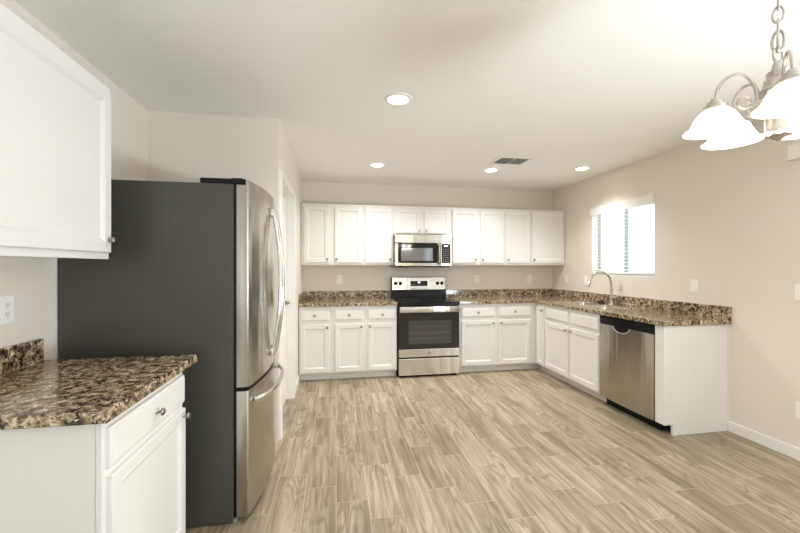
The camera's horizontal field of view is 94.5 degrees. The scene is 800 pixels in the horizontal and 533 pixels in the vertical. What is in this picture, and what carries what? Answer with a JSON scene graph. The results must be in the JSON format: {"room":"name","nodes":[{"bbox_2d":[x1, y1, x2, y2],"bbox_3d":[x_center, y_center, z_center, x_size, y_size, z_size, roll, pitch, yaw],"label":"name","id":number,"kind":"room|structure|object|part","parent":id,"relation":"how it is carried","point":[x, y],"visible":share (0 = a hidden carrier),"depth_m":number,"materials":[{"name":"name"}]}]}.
{"room":"kitchen","nodes":[
{"label":"kitchen","id":0,"kind":"room"},
{"bbox_2d":[0,0,146,359],"bbox_3d":[-1.266,0.112,-0.864,0.120,2.466,7.130,0,0,-10],"label":"wall","id":1,"kind":"structure","parent":0,"point":[33,283],"depth_m":1.76,"materials":[{"name":"beige paint"}]},
{"bbox_2d":[0,295,13,324],"bbox_3d":[-1.614,0.177,1.519,0.008,0.116,0.072,0,0,-10],"label":"wall outlet","id":2,"kind":"object","parent":1,"relation":"attached to","point":[6,302],"visible":1,"depth_m":1.52,"materials":[{"name":"white plastic"}]},
{"bbox_2d":[4,311,10,317],"bbox_3d":[-1.611,0.197,1.519,0.002,0.029,0.034,0,0,-10],"label":"receptacle","id":3,"kind":"object","parent":2,"relation":"attached to","point":[7,314],"depth_m":1.52,"materials":[{"name":"white plastic"}]},
{"bbox_2d":[4,301,10,307],"bbox_3d":[-1.611,0.157,1.519,0.002,0.029,0.034,0,0,-10],"label":"receptacle","id":4,"kind":"object","parent":2,"relation":"attached to","point":[7,304],"depth_m":1.52,"materials":[{"name":"white plastic"}]},
{"bbox_2d":[0,339,43,374],"bbox_3d":[-1.577,0.380,1.341,0.019,0.102,0.710,0,0,-10],"label":"backsplash","id":5,"kind":"structure","parent":1,"relation":"attached to","point":[17,356],"depth_m":1.57,"materials":[{"name":"stone"}]},
{"bbox_2d":[0,3,116,258],"bbox_3d":[-1.391,-0.420,1.296,0.368,0.774,0.728,0,0,-10],"label":"upper cabinet","id":6,"kind":"object","parent":1,"relation":"attached to","point":[55,115],"visible":1,"depth_m":1.31,"materials":[{"name":"white paint"}]},
{"bbox_3d":[-1.268,-0.420,1.318,0.019,0.774,0.728,0,0,-10],"label":"frame","id":7,"kind":"part","parent":6,"relation":"part of","materials":[{"name":"white paint"}]},
{"bbox_3d":[-1.256,-0.796,1.320,0.006,0.022,0.728,0,0,-10],"label":"molding","id":8,"kind":"part","parent":6,"relation":"part of","materials":[{"name":"white paint"}]},
{"bbox_3d":[-1.280,-0.117,1.644,0.030,0.029,0.029,0,0,-10],"label":"knob","id":9,"kind":"part","parent":6,"relation":"part of","materials":[{"name":"grey metal"}]},
{"bbox_2d":[147,111,261,187],"bbox_3d":[-1.498,0.112,2.770,0.905,2.466,0.110,0,0,-10],"label":"wall","id":10,"kind":"structure","parent":0,"point":[181,147],"depth_m":2.72,"materials":[{"name":"beige paint"}]},
{"bbox_2d":[262,118,302,443],"bbox_3d":[-1.163,0.112,3.841,0.120,2.466,2.106,0,0,-10],"label":"wall","id":11,"kind":"structure","parent":0,"point":[276,152],"depth_m":2.81,"materials":[{"name":"beige paint"}]},
{"bbox_2d":[280,167,294,439],"bbox_3d":[-1.068,0.288,3.341,0.136,2.113,0.983,0,0,-10],"label":"door","id":12,"kind":"structure","parent":11,"relation":"in","point":[287,198],"depth_m":3.75,"materials":[{"name":"white paint"}]},
{"bbox_2d":[295,375,298,393],"bbox_3d":[-1.134,1.302,4.062,0.013,0.085,0.448,0,0,-10],"label":"baseboard","id":13,"kind":"structure","parent":11,"relation":"attached to","point":[297,381],"depth_m":4.05,"materials":[{"name":"white paint"}]},
{"bbox_2d":[14,0,799,190],"bbox_3d":[0.832,-1.171,0.568,4.744,0.100,9.476,0,0,-10],"label":"ceiling","id":14,"kind":"structure","parent":0,"point":[605,86],"depth_m":2.14,"materials":[{"name":"white paint"}]},
{"bbox_2d":[369,162,385,167],"bbox_3d":[-0.252,-1.116,4.077,0.190,0.010,0.190,0,0,-10],"label":"recessed light","id":15,"kind":"object","parent":14,"relation":"in","point":[375,164],"visible":1,"depth_m":4.05,"materials":[{"name":"white paint"}]},
{"bbox_2d":[384,92,411,105],"bbox_3d":[-0.013,-1.116,2.474,0.190,0.010,0.190,0,0,-10],"label":"recessed light","id":16,"kind":"object","parent":14,"relation":"in","point":[396,98],"visible":1,"depth_m":2.46,"materials":[{"name":"white paint"}]},
{"bbox_2d":[483,168,499,171],"bbox_3d":[1.058,-1.116,4.294,0.190,0.010,0.190,0,0,-10],"label":"recessed light","id":17,"kind":"object","parent":14,"relation":"in","point":[486,169],"visible":1,"depth_m":4.27,"materials":[{"name":"white paint"}]},
{"bbox_2d":[489,156,534,165],"bbox_3d":[1.178,-1.114,3.919,0.380,0.014,0.280,0,0,-10],"label":"ceiling vent","id":18,"kind":"object","parent":14,"relation":"in","point":[501,160],"visible":1,"depth_m":3.91,"materials":[{"name":"white metal"}]},
{"bbox_2d":[573,166,590,170],"bbox_3d":[2.075,-1.116,4.216,0.190,0.010,0.190,0,0,-10],"label":"recessed light","id":19,"kind":"object","parent":14,"relation":"in","point":[580,168],"visible":1,"depth_m":4.21,"materials":[{"name":"white paint"}]},
{"bbox_2d":[683,0,799,149],"bbox_3d":[1.275,-0.777,1.249,0.508,0.709,0.509,0,0,-10],"label":"chandelier","id":20,"kind":"object","parent":14,"relation":"hanging from","point":[778,99],"visible":1,"depth_m":1.24,"materials":[{"name":"white glass"}]},
{"bbox_3d":[1.102,-0.509,1.292,0.054,0.065,0.054,0,0,-10],"label":"bulb","id":21,"kind":"part","parent":20,"relation":"part of","materials":[{"name":"white glass"}]},
{"bbox_3d":[1.102,-0.511,1.292,0.182,0.075,0.182,0,0,-10],"label":"lamp shade","id":22,"kind":"part","parent":20,"relation":"part of","materials":[{"name":"white glass"}]},
{"bbox_3d":[1.266,-0.509,1.413,0.054,0.065,0.054,0,0,-10],"label":"bulb","id":23,"kind":"part","parent":20,"relation":"part of","materials":[{"name":"white glass"}]},
{"bbox_3d":[1.266,-0.511,1.413,0.182,0.075,0.182,0,0,-10],"label":"lamp shade","id":24,"kind":"part","parent":20,"relation":"part of","materials":[{"name":"white glass"}]},
{"bbox_3d":[1.157,-0.601,1.275,0.126,0.133,0.010,0,0,18],"label":"arm","id":25,"kind":"part","parent":20,"relation":"part of","materials":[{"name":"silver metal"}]},
{"bbox_3d":[1.266,-0.601,1.356,0.010,0.133,0.126,0,0,0],"label":"arm","id":26,"kind":"part","parent":20,"relation":"part of","materials":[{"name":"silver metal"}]},
{"bbox_3d":[1.166,-0.511,1.099,0.182,0.075,0.182,0,0,-10],"label":"lamp shade","id":27,"kind":"part","parent":20,"relation":"part of","materials":[{"name":"white glass"}]},
{"bbox_3d":[1.267,-0.924,1.240,0.029,0.418,0.036,0,0,8],"label":"chain","id":28,"kind":"part","parent":20,"relation":"part of","materials":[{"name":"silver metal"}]},
{"bbox_3d":[1.200,-0.601,1.145,0.010,0.133,0.126,0,0,36],"label":"arm","id":29,"kind":"part","parent":20,"relation":"part of","materials":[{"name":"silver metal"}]},
{"bbox_3d":[1.166,-0.509,1.099,0.054,0.065,0.054,0,0,-10],"label":"bulb","id":30,"kind":"part","parent":20,"relation":"part of","materials":[{"name":"white glass"}]},
{"bbox_3d":[1.432,-0.511,1.294,0.182,0.075,0.182,0,0,-10],"label":"lamp shade","id":31,"kind":"part","parent":20,"relation":"part of","materials":[{"name":"white glass"}]},
{"bbox_2d":[303,182,551,298],"bbox_3d":[0.420,0.112,5.245,3.719,2.466,0.120,0,0,-10],"label":"wall","id":32,"kind":"structure","parent":0,"point":[315,277],"depth_m":5.17,"materials":[{"name":"beige paint"}]},
{"bbox_2d":[301,203,363,264],"bbox_3d":[-0.866,-0.401,4.780,0.772,0.764,0.354,0,0,-10],"label":"upper cabinet","id":33,"kind":"object","parent":32,"relation":"attached to","point":[331,234],"visible":1,"depth_m":4.65,"materials":[{"name":"white paint"}]},
{"bbox_3d":[-1.040,-0.401,4.611,0.310,0.705,0.020,0,0,-10],"label":"door","id":34,"kind":"part","parent":33,"relation":"part of","materials":[{"name":"white paint"}]},
{"bbox_3d":[-0.844,-0.772,4.652,0.772,0.022,0.006,0,0,-10],"label":"molding","id":35,"kind":"part","parent":33,"relation":"part of","materials":[{"name":"white paint"}]},
{"bbox_3d":[-0.654,-0.401,4.678,0.339,0.705,0.020,0,0,-10],"label":"door","id":36,"kind":"part","parent":33,"relation":"part of","materials":[{"name":"white paint"}]},
{"bbox_2d":[337,275,341,283],"bbox_3d":[-0.813,0.177,4.966,0.072,0.116,0.008,0,0,-10],"label":"wall outlet","id":37,"kind":"object","parent":32,"relation":"attached to","point":[339,277],"visible":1,"depth_m":4.96,"materials":[{"name":"white plastic"}]},
{"bbox_2d":[304,290,389,298],"bbox_3d":[-0.700,0.380,4.979,1.142,0.102,0.019,0,0,-10],"label":"backsplash","id":38,"kind":"structure","parent":32,"relation":"attached to","point":[307,294],"depth_m":4.96,"materials":[{"name":"stone"}]},
{"bbox_2d":[364,205,392,264],"bbox_3d":[-0.296,-0.401,4.879,0.381,0.764,0.354,0,0,-10],"label":"upper cabinet","id":39,"kind":"object","parent":32,"relation":"attached to","point":[378,220],"visible":1,"depth_m":4.74,"materials":[{"name":"white paint"}]},
{"bbox_3d":[-0.274,-0.772,4.751,0.381,0.022,0.006,0,0,-10],"label":"molding","id":40,"kind":"part","parent":39,"relation":"part of","materials":[{"name":"white paint"}]},
{"bbox_2d":[393,206,450,234],"bbox_3d":[0.274,-0.598,4.978,0.772,0.371,0.354,0,0,-10],"label":"upper cabinet","id":41,"kind":"object","parent":32,"relation":"attached to","point":[409,220],"visible":0.99,"depth_m":4.84,"materials":[{"name":"white paint"}]},
{"bbox_3d":[0.105,-0.592,4.810,0.336,0.323,0.020,0,0,-10],"label":"door","id":42,"kind":"part","parent":41,"relation":"part of","materials":[{"name":"white paint"}]},
{"bbox_2d":[390,234,451,266],"bbox_3d":[0.275,-0.199,4.926,0.752,0.421,0.455,0,0,-10],"label":"microwave","id":43,"kind":"object","parent":41,"relation":"attached to","point":[408,250],"visible":0.98,"depth_m":4.74,"materials":[{"name":"metal"}]},
{"bbox_3d":[0.228,-0.153,4.746,0.598,0.294,0.026,0,0,-10],"label":"door","id":44,"kind":"part","parent":43,"relation":"part of","materials":[{"name":"silver metal"}]},
{"bbox_3d":[0.230,-0.171,4.732,0.518,0.254,0.002,0,0,-10],"label":"door glass","id":45,"kind":"part","parent":43,"relation":"part of","materials":[{"name":"black glass"}]},
{"bbox_3d":[0.506,-0.155,4.761,0.026,0.266,0.050,0,0,-10],"label":"handle","id":46,"kind":"part","parent":43,"relation":"part of","materials":[{"name":"silver metal"}]},
{"bbox_3d":[0.600,-0.153,4.810,0.152,0.294,0.026,0,0,-10],"label":"control panel","id":47,"kind":"part","parent":43,"relation":"part of","materials":[{"name":"silver metal"}]},
{"bbox_3d":[0.296,-0.772,4.850,0.772,0.022,0.006,0,0,-10],"label":"molding","id":48,"kind":"part","parent":41,"relation":"part of","materials":[{"name":"white paint"}]},
{"bbox_3d":[0.490,-0.592,4.876,0.352,0.323,0.020,0,0,-10],"label":"door","id":49,"kind":"part","parent":41,"relation":"part of","materials":[{"name":"white paint"}]},
{"bbox_2d":[475,275,478,282],"bbox_3d":[1.102,0.179,5.298,0.072,0.116,0.008,0,0,-10],"label":"wall outlet","id":50,"kind":"object","parent":32,"relation":"attached to","point":[476,276],"visible":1,"depth_m":5.29,"materials":[{"name":"white plastic"}]},
{"bbox_2d":[451,208,504,264],"bbox_3d":[1.030,-0.401,5.109,0.758,0.764,0.354,0,0,-10],"label":"upper cabinet","id":51,"kind":"object","parent":32,"relation":"attached to","point":[477,234],"visible":0.99,"depth_m":4.97,"materials":[{"name":"white paint"}]},
{"bbox_3d":[0.862,-0.401,4.941,0.338,0.705,0.020,0,0,-10],"label":"door","id":52,"kind":"part","parent":51,"relation":"part of","materials":[{"name":"white paint"}]},
{"bbox_3d":[1.052,-0.772,4.981,0.758,0.022,0.006,0,0,-10],"label":"molding","id":53,"kind":"part","parent":51,"relation":"part of","materials":[{"name":"white paint"}]},
{"bbox_3d":[1.244,-0.401,5.007,0.332,0.705,0.020,0,0,-10],"label":"door","id":54,"kind":"part","parent":51,"relation":"part of","materials":[{"name":"white paint"}]},
{"bbox_2d":[446,289,551,296],"bbox_3d":[1.436,0.380,5.349,1.640,0.102,0.019,0,0,-10],"label":"backsplash","id":55,"kind":"structure","parent":32,"relation":"attached to","point":[477,292],"depth_m":5.33,"materials":[{"name":"stone"}]},
{"bbox_2d":[504,209,530,264],"bbox_3d":[1.593,-0.401,5.207,0.381,0.764,0.354,0,0,-10],"label":"upper cabinet","id":56,"kind":"object","parent":32,"relation":"attached to","point":[516,221],"visible":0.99,"depth_m":5.07,"materials":[{"name":"white paint"}]},
{"bbox_3d":[1.615,-0.772,5.078,0.381,0.022,0.006,0,0,-10],"label":"molding","id":57,"kind":"part","parent":56,"relation":"part of","materials":[{"name":"white paint"}]},
{"bbox_2d":[527,275,531,282],"bbox_3d":[1.903,0.182,5.436,0.072,0.116,0.008,0,0,-10],"label":"wall outlet","id":58,"kind":"object","parent":32,"relation":"attached to","point":[529,277],"visible":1,"depth_m":5.43,"materials":[{"name":"white plastic"}]},
{"bbox_2d":[530,210,564,264],"bbox_3d":[2.037,-0.401,5.284,0.517,0.764,0.354,0,0,-10],"label":"upper cabinet","id":59,"kind":"object","parent":32,"relation":"attached to","point":[546,226],"visible":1,"depth_m":5.14,"materials":[{"name":"white paint"}]},
{"bbox_3d":[2.059,-0.772,5.155,0.517,0.022,0.006,0,0,-10],"label":"molding","id":60,"kind":"part","parent":59,"relation":"part of","materials":[{"name":"white paint"}]},
{"bbox_2d":[185,368,799,532],"bbox_3d":[0.832,1.395,0.568,4.744,0.100,9.476,0,0,-10],"label":"floor","id":61,"kind":"structure","parent":0,"point":[517,450],"depth_m":2.46,"materials":[{"name":"brown wood"}]},
{"bbox_2d":[0,372,190,532],"bbox_3d":[-1.250,0.907,1.385,0.675,0.874,0.607,0,0,-10],"label":"base cabinet","id":62,"kind":"object","parent":61,"relation":"on","point":[126,473],"visible":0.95,"depth_m":1.14,"materials":[{"name":"white paint"}]},
{"bbox_2d":[0,339,196,429],"bbox_3d":[-1.261,0.399,1.404,0.662,0.140,0.727,0,0,-10],"label":"countertop","id":63,"kind":"structure","parent":62,"relation":"on","point":[36,392],"depth_m":1.36,"materials":[{"name":"stone"}]},
{"bbox_3d":[-0.977,0.864,1.433,0.019,0.786,0.606,0,0,-10],"label":"frame","id":64,"kind":"part","parent":62,"relation":"part of","materials":[{"name":"white paint"}]},
{"bbox_3d":[-0.958,0.566,1.438,0.020,0.126,0.574,0,0,-10],"label":"drawer","id":65,"kind":"part","parent":62,"relation":"part of","materials":[{"name":"white paint"}]},
{"bbox_3d":[-0.958,0.947,1.438,0.020,0.584,0.574,0,0,-10],"label":"door","id":66,"kind":"part","parent":62,"relation":"part of","materials":[{"name":"white paint"}]},
{"bbox_3d":[-0.933,0.566,1.442,0.030,0.029,0.029,0,0,-10],"label":"knob","id":67,"kind":"part","parent":62,"relation":"part of","materials":[{"name":"grey metal"}]},
{"bbox_3d":[-0.977,0.683,1.695,0.030,0.029,0.029,0,0,-10],"label":"knob","id":68,"kind":"part","parent":62,"relation":"part of","materials":[{"name":"grey metal"}]},
{"bbox_2d":[59,177,284,527],"bbox_3d":[-1.239,0.439,2.292,0.998,1.807,0.840,0,0,-10],"label":"refrigerator","id":69,"kind":"object","parent":61,"relation":"on","point":[189,269],"visible":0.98,"depth_m":1.91,"materials":[{"name":"grey metal"}]},
{"bbox_3d":[-0.850,-0.447,1.967,0.072,0.036,0.067,0,0,-10],"label":"hinge arm","id":70,"kind":"part","parent":69,"relation":"part of","materials":[{"name":"black plastic"}]},
{"bbox_3d":[-0.839,0.090,2.150,0.104,1.090,0.414,0,0,-10],"label":"door","id":71,"kind":"part","parent":69,"relation":"part of","materials":[{"name":"silver metal"}]},
{"bbox_3d":[-0.875,0.985,2.356,0.104,0.660,0.834,0,0,-10],"label":"freezer drawer","id":72,"kind":"part","parent":69,"relation":"part of","materials":[{"name":"silver metal"}]},
{"bbox_3d":[-0.802,0.721,2.369,0.094,0.030,0.719,0,0,-10],"label":"handle","id":73,"kind":"part","parent":69,"relation":"part of","materials":[{"name":"metal"}]},
{"bbox_3d":[-0.911,0.090,2.563,0.104,1.090,0.414,0,0,-10],"label":"door","id":74,"kind":"part","parent":69,"relation":"part of","materials":[{"name":"silver metal"}]},
{"bbox_3d":[-0.774,0.098,2.328,0.070,0.920,0.033,0,0,-10],"label":"handle","id":75,"kind":"part","parent":69,"relation":"part of","materials":[{"name":"metal"}]},
{"bbox_3d":[-0.790,0.098,2.417,0.070,0.920,0.033,0,0,-10],"label":"handle","id":76,"kind":"part","parent":69,"relation":"part of","materials":[{"name":"metal"}]},
{"bbox_2d":[299,307,331,379],"bbox_3d":[-1.035,0.907,4.596,0.376,0.874,0.659,0,0,-10],"label":"base cabinet","id":77,"kind":"object","parent":61,"relation":"on","point":[315,323],"visible":0.98,"depth_m":4.31,"materials":[{"name":"white paint"}]},
{"bbox_3d":[-0.990,0.572,4.310,0.327,0.122,0.020,0,0,-10],"label":"drawer","id":78,"kind":"part","parent":77,"relation":"part of","materials":[{"name":"white paint"}]},
{"bbox_3d":[-0.990,0.958,4.310,0.327,0.562,0.020,0,0,-10],"label":"door","id":79,"kind":"part","parent":77,"relation":"part of","materials":[{"name":"white paint"}]},
{"bbox_2d":[332,305,396,378],"bbox_3d":[-0.466,0.907,4.695,0.776,0.874,0.659,0,0,-10],"label":"base cabinet","id":80,"kind":"object","parent":61,"relation":"on","point":[364,338],"visible":1,"depth_m":4.41,"materials":[{"name":"white paint"}]},
{"bbox_2d":[298,290,397,306],"bbox_3d":[-0.655,0.399,4.672,1.159,0.140,0.639,0,0,-10],"label":"countertop","id":81,"kind":"structure","parent":80,"relation":"on","point":[306,298],"depth_m":4.83,"materials":[{"name":"stone"}]},
{"bbox_3d":[-0.600,0.572,4.378,0.332,0.122,0.020,0,0,-10],"label":"drawer","id":82,"kind":"part","parent":80,"relation":"part of","materials":[{"name":"white paint"}]},
{"bbox_3d":[-0.600,0.958,4.378,0.332,0.562,0.020,0,0,-10],"label":"door","id":83,"kind":"part","parent":80,"relation":"part of","materials":[{"name":"white paint"}]},
{"bbox_3d":[-0.214,0.572,4.445,0.343,0.122,0.020,0,0,-10],"label":"drawer","id":84,"kind":"part","parent":80,"relation":"part of","materials":[{"name":"white paint"}]},
{"bbox_3d":[-0.214,0.958,4.445,0.343,0.562,0.020,0,0,-10],"label":"door","id":85,"kind":"part","parent":80,"relation":"part of","materials":[{"name":"white paint"}]},
{"bbox_2d":[391,277,459,376],"bbox_3d":[0.307,0.744,4.791,0.766,1.198,0.676,0,0,-10],"label":"range","id":86,"kind":"object","parent":61,"relation":"on","point":[427,320],"visible":0.98,"depth_m":4.52,"materials":[{"name":"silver metal"}]},
{"bbox_3d":[0.261,0.233,5.079,0.748,0.164,0.026,0,0,-10],"label":"control panel","id":87,"kind":"part","parent":86,"relation":"part of","materials":[{"name":"metal"}]},
{"bbox_3d":[0.260,0.233,5.076,0.280,0.100,0.016,0,0,-10],"label":"panel frame","id":88,"kind":"part","parent":86,"relation":"part of","materials":[{"name":"silver metal"}]},
{"bbox_3d":[0.260,0.233,5.075,0.240,0.072,0.014,0,0,-10],"label":"display panel","id":89,"kind":"part","parent":86,"relation":"part of","materials":[{"name":"black glass"}]},
{"bbox_2d":[393,298,459,303],"bbox_3d":[0.309,0.441,4.780,0.766,0.016,0.578,0,0,-10],"label":"cooktop","id":90,"kind":"object","parent":86,"relation":"in","point":[400,300],"depth_m":4.58,"materials":[{"name":"black glass"}]},
{"bbox_3d":[0.355,1.214,4.516,0.754,0.202,0.039,0,0,-10],"label":"storage drawer","id":91,"kind":"part","parent":86,"relation":"part of","materials":[{"name":"silver metal"}]},
{"bbox_3d":[0.354,0.789,4.519,0.758,0.612,0.033,0,0,-10],"label":"oven door","id":92,"kind":"part","parent":86,"relation":"part of","materials":[{"name":"black glass"}]},
{"bbox_3d":[0.358,1.048,4.499,0.754,0.095,0.008,0,0,-10],"label":"trim","id":93,"kind":"part","parent":86,"relation":"part of","materials":[{"name":"silver metal"}]},
{"bbox_3d":[0.357,0.779,4.502,0.758,0.439,0.002,0,0,-10],"label":"door glass","id":94,"kind":"part","parent":86,"relation":"part of","materials":[{"name":"black glass"}]},
{"bbox_3d":[0.358,0.463,4.498,0.758,0.028,0.020,0,0,-10],"label":"rail","id":95,"kind":"part","parent":86,"relation":"part of","materials":[{"name":"black plastic"}]},
{"bbox_3d":[0.364,0.519,4.466,0.746,0.072,0.016,0,0,-10],"label":"handle","id":96,"kind":"part","parent":86,"relation":"part of","materials":[{"name":"silver metal"}]},
{"bbox_2d":[458,303,537,371],"bbox_3d":[1.237,0.907,4.990,1.124,0.874,0.659,0,0,-10],"label":"base cabinet","id":97,"kind":"object","parent":61,"relation":"on","point":[492,337],"visible":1,"depth_m":4.70,"materials":[{"name":"white paint"}]},
{"bbox_3d":[0.978,0.572,4.651,0.436,0.122,0.020,0,0,-10],"label":"drawer","id":98,"kind":"part","parent":97,"relation":"part of","materials":[{"name":"white paint"}]},
{"bbox_3d":[0.978,0.958,4.651,0.436,0.562,0.020,0,0,-10],"label":"door","id":99,"kind":"part","parent":97,"relation":"part of","materials":[{"name":"white paint"}]},
{"bbox_3d":[1.465,0.572,4.736,0.431,0.122,0.020,0,0,-10],"label":"drawer","id":100,"kind":"part","parent":97,"relation":"part of","materials":[{"name":"white paint"}]},
{"bbox_3d":[1.465,0.958,4.736,0.431,0.562,0.020,0,0,-10],"label":"door","id":101,"kind":"part","parent":97,"relation":"part of","materials":[{"name":"white paint"}]},
{"bbox_2d":[446,289,731,325],"bbox_3d":[1.660,0.399,4.111,1.660,0.140,2.535,0,0,-10],"label":"countertop","id":102,"kind":"structure","parent":97,"relation":"on","point":[645,310],"depth_m":3.89,"materials":[{"name":"stone"}]},
{"bbox_2d":[560,302,626,309],"bbox_3d":[2.146,0.544,4.132,0.359,0.211,0.809,0,0,-10],"label":"sink","id":103,"kind":"object","parent":102,"relation":"in","point":[591,305],"visible":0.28,"depth_m":4.18,"materials":[{"name":"silver metal"}]},
{"bbox_3d":[2.106,0.544,4.364,0.359,0.211,0.339,0,0,-10],"label":"bowl","id":104,"kind":"part","parent":103,"relation":"part of","materials":[{"name":"silver metal"}]},
{"bbox_3d":[2.177,0.544,3.955,0.359,0.211,0.449,0,0,-10],"label":"bowl","id":105,"kind":"part","parent":103,"relation":"part of","materials":[{"name":"silver metal"}]},
{"bbox_2d":[586,270,617,304],"bbox_3d":[2.259,0.236,4.138,0.350,0.388,0.121,0,0,-10],"label":"kitchen faucet","id":106,"kind":"object","parent":102,"relation":"on","point":[612,298],"visible":1,"depth_m":4.17,"materials":[{"name":"silver metal"}]},
{"bbox_3d":[2.266,0.186,4.170,0.292,0.288,0.024,0,0,-10],"label":"spout","id":107,"kind":"part","parent":106,"relation":"part of","materials":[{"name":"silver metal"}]},
{"bbox_2d":[609,295,614,304],"bbox_3d":[2.397,0.378,4.193,0.060,0.105,0.060,0,0,-10],"label":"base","id":108,"kind":"object","parent":106,"relation":"on","point":[611,298],"depth_m":4.17,"materials":[{"name":"silver metal"}]},
{"bbox_2d":[536,303,550,373],"bbox_3d":[2.054,0.907,4.774,0.659,0.874,0.294,0,0,-10],"label":"base cabinet","id":109,"kind":"object","parent":61,"relation":"on","point":[540,308],"visible":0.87,"depth_m":4.68,"materials":[{"name":"white paint"}]},
{"bbox_3d":[1.776,0.875,4.676,0.020,0.728,0.183,0,0,-10],"label":"door","id":110,"kind":"part","parent":109,"relation":"part of","materials":[{"name":"white paint"}]},
{"bbox_3d":[1.794,0.864,4.691,0.019,0.786,0.219,0,0,-10],"label":"frame","id":111,"kind":"part","parent":109,"relation":"part of","materials":[{"name":"white paint"}]},
{"bbox_2d":[545,305,606,402],"bbox_3d":[2.161,0.907,4.154,0.659,0.874,0.960,0,0,-10],"label":"base cabinet","id":112,"kind":"object","parent":61,"relation":"on","point":[572,337],"visible":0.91,"depth_m":4.02,"materials":[{"name":"white paint"}]},
{"bbox_3d":[1.835,0.572,4.339,0.020,0.122,0.454,0,0,-10],"label":"false drawer","id":113,"kind":"part","parent":112,"relation":"part of","materials":[{"name":"white paint"}]},
{"bbox_3d":[1.835,0.958,4.339,0.020,0.562,0.454,0,0,-10],"label":"door","id":114,"kind":"part","parent":112,"relation":"part of","materials":[{"name":"white paint"}]},
{"bbox_3d":[1.918,0.958,3.859,0.020,0.562,0.436,0,0,-10],"label":"door","id":115,"kind":"part","parent":112,"relation":"part of","materials":[{"name":"white paint"}]},
{"bbox_3d":[1.918,0.572,3.859,0.020,0.122,0.436,0,0,-10],"label":"false drawer","id":116,"kind":"part","parent":112,"relation":"part of","materials":[{"name":"white paint"}]},
{"bbox_2d":[600,315,662,430],"bbox_3d":[2.295,0.909,3.365,0.606,0.869,0.625,0,0,-10],"label":"dishwasher","id":117,"kind":"object","parent":61,"relation":"on","point":[627,347],"visible":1,"depth_m":3.26,"materials":[{"name":"silver metal"}]},
{"bbox_3d":[2.089,1.300,3.331,0.013,0.087,0.622,0,0,-10],"label":"toe panel","id":118,"kind":"part","parent":117,"relation":"part of","materials":[{"name":"black plastic"}]},
{"bbox_2d":[655,324,728,435],"bbox_3d":[2.381,0.907,3.014,0.615,0.874,0.090,0,0,-10],"label":"end panel","id":119,"kind":"object","parent":61,"relation":"on","point":[692,361],"visible":0.91,"depth_m":2.97,"materials":[{"name":"white paint"}]},
{"bbox_2d":[552,119,799,447],"bbox_3d":[3.100,0.112,1.022,0.120,2.466,9.356,0,0,-10],"label":"wall","id":120,"kind":"structure","parent":0,"point":[727,220],"depth_m":3.00,"materials":[{"name":"beige paint"}]},
{"bbox_2d":[584,276,587,284],"bbox_3d":[2.388,0.177,4.753,0.008,0.116,0.072,0,0,-10],"label":"light switch","id":121,"kind":"object","parent":120,"relation":"attached to","point":[585,277],"visible":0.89,"depth_m":4.75,"materials":[{"name":"white plastic"}]},
{"bbox_2d":[617,279,621,289],"bbox_3d":[2.487,0.205,4.186,0.006,0.116,0.072,0,0,-10],"label":"cover plate","id":122,"kind":"object","parent":120,"relation":"attached to","point":[619,282],"visible":1,"depth_m":4.19,"materials":[{"name":"white plastic"}]},
{"bbox_2d":[594,208,654,277],"bbox_3d":[2.554,-0.309,4.201,0.130,0.842,0.925,0,0,-10],"label":"window","id":123,"kind":"structure","parent":120,"relation":"in","point":[627,243],"depth_m":4.22,"materials":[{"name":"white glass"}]},
{"bbox_2d":[590,194,654,274],"bbox_3d":[2.507,-0.325,4.195,0.080,0.818,0.941,0,0,-10],"label":"window blind","id":124,"kind":"object","parent":123,"relation":"attached to","point":[649,199],"visible":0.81,"depth_m":4.13,"materials":[{"name":"white plastic"}]},
{"bbox_3d":[2.466,-0.308,4.524,0.050,0.744,0.002,0,0,-10],"label":"ladder cord","id":125,"kind":"part","parent":124,"relation":"part of","materials":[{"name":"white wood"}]},
{"bbox_3d":[2.523,0.073,4.196,0.050,0.022,0.913,0,0,-10],"label":"rail","id":126,"kind":"part","parent":124,"relation":"part of","materials":[{"name":"white plastic"}]},
{"bbox_3d":[2.534,0.106,4.198,0.090,0.012,0.921,0,0,-10],"label":"sill","id":127,"kind":"part","parent":123,"relation":"part of","materials":[{"name":"white paint"}]},
{"bbox_2d":[552,289,731,319],"bbox_3d":[2.469,0.380,4.252,0.019,0.102,2.535,0,0,-10],"label":"backsplash","id":128,"kind":"structure","parent":120,"relation":"attached to","point":[724,312],"depth_m":3.66,"materials":[{"name":"stone"}]},
{"bbox_2d":[690,280,698,292],"bbox_3d":[2.637,0.177,3.318,0.008,0.116,0.080,0,0,-10],"label":"light switch","id":129,"kind":"object","parent":120,"relation":"attached to","point":[694,284],"visible":1,"depth_m":3.31,"materials":[{"name":"white plastic"}]},
{"bbox_2d":[728,421,799,460],"bbox_3d":[3.259,1.302,-0.288,0.014,0.085,6.720,0,0,-10],"label":"baseboard","id":130,"kind":"structure","parent":120,"relation":"attached to","point":[784,448],"depth_m":2.76,"materials":[{"name":"white paint"}]},
{"bbox_2d":[787,143,799,160],"bbox_3d":[2.760,-0.797,2.528,0.034,0.105,0.170,0,0,-10],"label":"door chime","id":131,"kind":"object","parent":120,"relation":"attached to","point":[793,151],"visible":1,"depth_m":2.57,"materials":[{"name":"white plastic"}]},
{"bbox_2d":[795,284,799,299],"bbox_3d":[2.769,0.177,2.555,0.008,0.116,0.072,0,0,-10],"label":"light switch","id":132,"kind":"object","parent":120,"relation":"attached to","point":[797,286],"visible":1,"depth_m":2.57,"materials":[{"name":"white plastic"}]},
{"bbox_2d":[796,402,799,418],"bbox_3d":[2.770,1.000,2.550,0.008,0.116,0.072,0,0,-10],"label":"wall outlet","id":133,"kind":"object","parent":120,"relation":"attached to","point":[797,403],"visible":1,"depth_m":2.57,"materials":[{"name":"white plastic"}]}
]}

